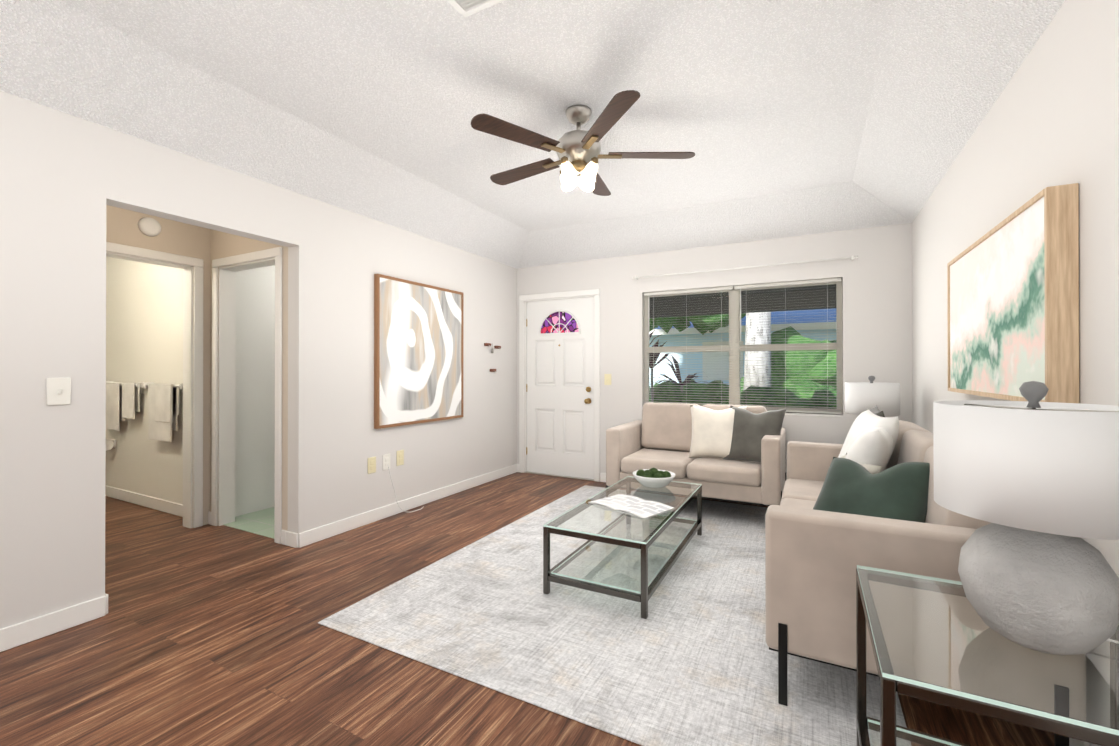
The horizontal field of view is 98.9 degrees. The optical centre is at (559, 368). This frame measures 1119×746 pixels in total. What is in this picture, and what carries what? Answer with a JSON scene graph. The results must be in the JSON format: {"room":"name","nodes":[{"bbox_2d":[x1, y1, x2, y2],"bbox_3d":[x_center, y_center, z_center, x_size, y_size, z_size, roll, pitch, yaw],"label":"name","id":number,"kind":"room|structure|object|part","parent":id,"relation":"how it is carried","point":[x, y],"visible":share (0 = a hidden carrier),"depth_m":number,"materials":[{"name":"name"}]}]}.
{"room":"living room","nodes":[
{"label":"living room","id":0,"kind":"room"},
{"bbox_2d":[106,205,209,524],"bbox_3d":[-3.193,0.016,3.161,0.130,2.443,1.500,0,0,28],"label":"wall","id":1,"kind":"structure","parent":0,"point":[175,237],"depth_m":3.69,"materials":[{"name":"beige paint"}]},
{"bbox_2d":[138,217,160,236],"bbox_3d":[-2.955,-1.022,3.458,0.036,0.136,0.136,0,0,28],"label":"smoke detector","id":2,"kind":"object","parent":1,"relation":"attached to","point":[150,227],"visible":1,"depth_m":3.44,"materials":[{"name":"white plastic"}]},
{"bbox_2d":[106,242,203,527],"bbox_3d":[-3.062,0.191,3.402,0.138,2.095,0.880,0,0,28],"label":"door frame","id":3,"kind":"structure","parent":1,"relation":"attached to","point":[192,410],"depth_m":3.72,"materials":[{"name":"white wood"}]},
{"bbox_2d":[105,229,287,530],"bbox_3d":[-3.457,0.019,4.234,3.566,2.443,0.124,0,0,28],"label":"wall","id":4,"kind":"structure","parent":0,"point":[144,322],"depth_m":4.17,"materials":[{"name":"white paint"}]},
{"bbox_2d":[105,485,182,516],"bbox_3d":[-3.928,1.192,4.404,2.330,0.100,0.014,0,0,28],"label":"baseboard","id":5,"kind":"structure","parent":4,"relation":"attached to","point":[128,496],"depth_m":4.28,"materials":[{"name":"white wood"}]},
{"bbox_2d":[106,381,182,449],"bbox_3d":[-3.699,0.448,4.219,1.490,0.645,0.125,0,0,28],"label":"towels","id":6,"kind":"object","parent":4,"relation":"attached to","point":[122,401],"visible":0.81,"depth_m":4.09,"materials":[{"name":"white fabric"}]},
{"bbox_2d":[211,247,281,543],"bbox_3d":[-2.325,0.191,3.633,0.880,2.095,0.138,0,0,28],"label":"door frame","id":7,"kind":"structure","parent":4,"relation":"attached to","point":[223,442],"depth_m":3.76,"materials":[{"name":"white wood"}]},
{"bbox_2d":[223,507,274,538],"bbox_3d":[-1.990,1.239,4.260,0.996,0.004,1.470,0,0,28],"label":"floor","id":8,"kind":"structure","parent":0,"point":[260,522],"depth_m":3.81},
{"bbox_2d":[0,91,516,628],"bbox_3d":[-2.137,0.014,2.783,0.120,2.443,7.010,0,0,28],"label":"wall","id":9,"kind":"structure","parent":0,"point":[64,179],"depth_m":2.62,"materials":[{"name":"white paint"}]},
{"bbox_2d":[0,593,107,651],"bbox_3d":[-2.958,1.180,1.095,0.040,0.100,2.964,0,0,28],"label":"baseboard","id":10,"kind":"structure","parent":9,"relation":"attached to","point":[44,626],"depth_m":2.22,"materials":[{"name":"white wood"}]},
{"bbox_2d":[46,378,70,405],"bbox_3d":[-2.342,0.109,2.241,0.017,0.128,0.082,0,0,28],"label":"light switch","id":11,"kind":"object","parent":9,"relation":"attached to","point":[58,391],"visible":1,"depth_m":2.24,"materials":[{"name":"white plastic"}]},
{"bbox_2d":[368,456,375,473],"bbox_3d":[-1.506,0.780,3.844,0.009,0.128,0.082,0,0,28],"label":"electrical outlet","id":12,"kind":"object","parent":9,"relation":"attached to","point":[371,464],"visible":1,"depth_m":3.84,"materials":[{"name":"beige plastic"}]},
{"bbox_2d":[383,454,389,469],"bbox_3d":[-1.436,0.780,3.977,0.009,0.128,0.082,0,0,28],"label":"electrical outlet","id":13,"kind":"object","parent":9,"relation":"attached to","point":[386,460],"visible":0.98,"depth_m":3.97,"materials":[{"name":"white plastic"}]},
{"bbox_2d":[388,465,423,511],"bbox_3d":[-1.304,1.021,4.109,0.086,0.442,0.364,0,0,28],"label":"cord","id":14,"kind":"object","parent":13,"relation":"attached to","point":[395,494],"visible":0.98,"depth_m":4.03,"materials":[{"name":"white plastic"}]},
{"bbox_2d":[397,450,403,465],"bbox_3d":[-1.366,0.770,4.110,0.009,0.128,0.082,0,0,28],"label":"electrical outlet","id":15,"kind":"object","parent":9,"relation":"attached to","point":[400,457],"visible":1,"depth_m":4.11,"materials":[{"name":"beige plastic"}]},
{"bbox_2d":[288,464,518,547],"bbox_3d":[-1.155,1.192,4.514,0.060,0.100,2.784,0,0,28],"label":"baseboard","id":16,"kind":"structure","parent":9,"relation":"attached to","point":[323,532],"depth_m":3.97,"materials":[{"name":"white wood"}]},
{"bbox_2d":[374,274,463,428],"bbox_3d":[-1.231,-0.134,4.335,0.040,1.250,1.080,0,0,28],"label":"picture","id":17,"kind":"object","parent":9,"relation":"attached to","point":[418,352],"visible":1,"depth_m":4.24,"materials":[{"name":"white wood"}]},
{"bbox_2d":[484,343,500,371],"bbox_3d":[-0.728,-0.116,5.297,0.041,0.318,0.300,0,0,28],"label":"hooks","id":18,"kind":"object","parent":9,"relation":"attached to","point":[496,347],"visible":0.96,"depth_m":5.28,"materials":[{"name":"brown wood"}]},
{"bbox_2d":[0,472,1053,745],"bbox_3d":[-1.949,1.282,2.680,7.676,0.107,7.010,0,0,28],"label":"floor","id":19,"kind":"structure","parent":0,"point":[444,622],"depth_m":2.10,"materials":[{"name":"brown wood"}]},
{"bbox_2d":[543,468,701,618],"bbox_3d":[0.482,0.976,3.073,0.580,0.508,1.360,0,0,28],"label":"coffee table","id":20,"kind":"object","parent":19,"relation":"on","point":[627,504],"visible":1,"depth_m":2.80,"materials":[{"name":"clear glass"}]},
{"bbox_2d":[606,402,785,505],"bbox_3d":[1.242,0.785,4.306,1.457,0.912,0.872,0,0,28],"label":"loveseat","id":21,"kind":"object","parent":19,"relation":"on","point":[734,453],"visible":0.94,"depth_m":4.08,"materials":[{"name":"fabric"}]},
{"bbox_2d":[765,406,1085,745],"bbox_3d":[1.606,0.740,2.473,0.872,0.989,2.036,0,0,28],"label":"sofa","id":22,"kind":"object","parent":19,"relation":"on","point":[863,495],"visible":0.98,"depth_m":1.68,"materials":[{"name":"fabric"}]},
{"bbox_2d":[856,565,1118,745],"bbox_3d":[1.040,0.920,1.087,0.580,0.620,0.600,0,0,28],"label":"end table","id":23,"kind":"object","parent":19,"relation":"on","point":[885,725],"visible":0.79,"depth_m":1.00,"materials":[{"name":"clear glass"}]},
{"bbox_2d":[933,381,1118,654],"bbox_3d":[1.009,0.630,0.832,0.479,1.205,0.839,0,0,28],"label":"table lamp","id":24,"kind":"object","parent":23,"relation":"on","point":[1033,480],"depth_m":0.98,"materials":[{"name":"fabric"}]},
{"bbox_3d":[1.098,0.909,0.708,0.208,0.647,0.703,0,0,28],"label":"lamp cord","id":25,"kind":"part","parent":24,"relation":"part of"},
{"bbox_3d":[2.409,0.939,3.689,0.500,0.600,0.500,0,0,28],"label":"table","id":26,"kind":"object","parent":19,"relation":"on","visible":0},
{"bbox_2d":[845,376,899,415],"bbox_3d":[2.409,0.348,3.691,0.356,0.580,0.356,0,0,28],"label":"table lamp","id":27,"kind":"object","parent":26,"relation":"on","point":[861,397],"visible":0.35,"depth_m":3.55,"materials":[{"name":"fabric"}]},
{"bbox_2d":[0,0,1064,268],"bbox_3d":[-0.369,-1.395,1.862,4.110,0.370,7.010,0,0,28],"label":"ceiling","id":28,"kind":"structure","parent":0,"point":[784,118],"depth_m":2.52,"materials":[{"name":"white paint"}]},
{"bbox_2d":[448,0,503,16],"bbox_3d":[-0.284,-1.474,1.834,0.360,0.012,0.200,0,0,28],"label":"ceiling vent","id":29,"kind":"object","parent":28,"relation":"in","point":[465,8],"visible":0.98,"depth_m":1.94,"materials":[{"name":"white metal"}]},
{"bbox_2d":[471,90,694,195],"bbox_3d":[0.093,-1.261,2.794,1.265,0.430,1.271,0,0,28],"label":"ceiling fan","id":30,"kind":"object","parent":28,"relation":"hanging from","point":[578,150],"visible":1,"depth_m":2.67,"materials":[{"name":"brown wood"}]},
{"bbox_2d":[517,223,911,479],"bbox_3d":[1.229,0.022,4.909,4.110,2.443,0.120,0,0,28],"label":"wall","id":31,"kind":"structure","parent":0,"point":[876,275],"depth_m":4.42,"materials":[{"name":"white paint"}]},
{"bbox_2d":[524,471,593,480],"bbox_3d":[0.012,1.240,5.536,0.909,0.012,0.130,0,0,28],"label":"trim","id":32,"kind":"structure","parent":31,"relation":"attached to","point":[560,476],"depth_m":5.48,"materials":[{"name":"white wood"}]},
{"bbox_2d":[519,289,599,481],"bbox_3d":[0.010,0.188,5.537,1.039,2.115,0.138,0,0,28],"label":"door frame","id":33,"kind":"structure","parent":31,"relation":"attached to","point":[595,293],"depth_m":5.49,"materials":[{"name":"white wood"}]},
{"bbox_2d":[526,297,593,478],"bbox_3d":[-0.012,0.223,5.501,0.886,2.030,0.125,0,0,28],"label":"front door","id":34,"kind":"structure","parent":31,"relation":"in","point":[560,387],"depth_m":5.51,"materials":[{"name":"white wood"}]},
{"bbox_2d":[600,473,605,481],"bbox_3d":[1.669,1.192,4.599,2.756,0.100,0.014,0,0,28],"label":"baseboard","id":35,"kind":"structure","parent":31,"relation":"attached to","point":[602,475],"depth_m":5.22,"materials":[{"name":"white wood"}]},
{"bbox_2d":[604,374,610,384],"bbox_3d":[0.523,0.124,5.200,0.080,0.120,0.017,0,0,28],"label":"light switch","id":36,"kind":"object","parent":31,"relation":"attached to","point":[607,379],"visible":1,"depth_m":5.20,"materials":[{"name":"beige plastic"}]},
{"bbox_2d":[642,278,842,416],"bbox_3d":[1.698,-0.182,4.655,1.819,1.230,0.115,0,0,28],"label":"window","id":37,"kind":"structure","parent":31,"relation":"in","point":[734,333],"depth_m":4.64,"materials":[{"name":"beige"}]},
{"bbox_2d":[644,286,732,404],"bbox_3d":[1.287,-0.193,4.846,0.894,1.203,0.038,0,0,28],"label":"window blind","id":38,"kind":"object","parent":37,"relation":"attached to","point":[691,291],"visible":0.81,"depth_m":4.83,"materials":[{"name":"white plastic"}]},
{"bbox_2d":[734,278,841,413],"bbox_3d":[2.089,-0.195,4.425,0.894,1.203,0.038,0,0,28],"label":"window blind","id":39,"kind":"object","parent":37,"relation":"attached to","point":[816,281],"visible":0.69,"depth_m":4.41,"materials":[{"name":"white plastic"}]},
{"bbox_2d":[632,256,857,279],"bbox_3d":[1.668,-0.948,4.579,2.022,0.030,0.060,0,0,28],"label":"curtain rod","id":40,"kind":"object","parent":31,"relation":"attached to","point":[851,258],"visible":1,"depth_m":4.48,"materials":[{"name":"white metal"}]},
{"bbox_2d":[912,0,1118,745],"bbox_3d":[1.398,0.008,0.931,0.120,2.443,7.010,0,0,28],"label":"wall","id":41,"kind":"structure","parent":0,"point":[1051,118],"depth_m":1.63,"materials":[{"name":"white paint"}]},
{"bbox_2d":[947,183,1079,402],"bbox_3d":[1.878,-0.227,2.063,0.075,0.700,1.250,0,0,28],"label":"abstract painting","id":42,"kind":"object","parent":41,"relation":"attached to","point":[1012,302],"visible":0.92,"depth_m":1.73,"materials":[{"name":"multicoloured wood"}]},
{"bbox_2d":[1069,738,1090,745],"bbox_3d":[1.338,1.179,0.958,0.014,0.100,6.770,0,0,28],"label":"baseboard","id":43,"kind":"structure","parent":41,"relation":"attached to","point":[1072,742],"depth_m":1.48,"materials":[{"name":"white"}]},
{"label":"outside","id":44,"kind":"structure","parent":0,"visible":0},
{"bbox_3d":[10.596,1.481,19.769,60.000,0.130,34.910,0,0,28],"label":"ground","id":45,"kind":"structure","parent":44,"visible":0},
{"bbox_2d":[649,308,835,386],"bbox_3d":[7.299,-1.209,18.334,14.500,5.400,9.530,0,0,28],"label":"house","id":46,"kind":"structure","parent":45,"relation":"on","point":[820,319],"depth_m":14.77,"materials":[{"name":"blue"}]},
{"bbox_2d":[649,284,835,317],"bbox_3d":[2.172,0.097,5.848,7.000,2.540,2.420,0,0,28],"label":"porch","id":47,"kind":"object","parent":45,"relation":"on","point":[812,300],"depth_m":6.77,"materials":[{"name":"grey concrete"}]},
{"bbox_2d":[649,312,836,408],"bbox_3d":[3.831,-2.082,10.484,10.739,7.549,7.950,0,0,28],"label":"trees","id":48,"kind":"object","parent":45,"relation":"on","point":[704,323],"depth_m":9.22,"materials":[{"name":"green plant"}]}
]}

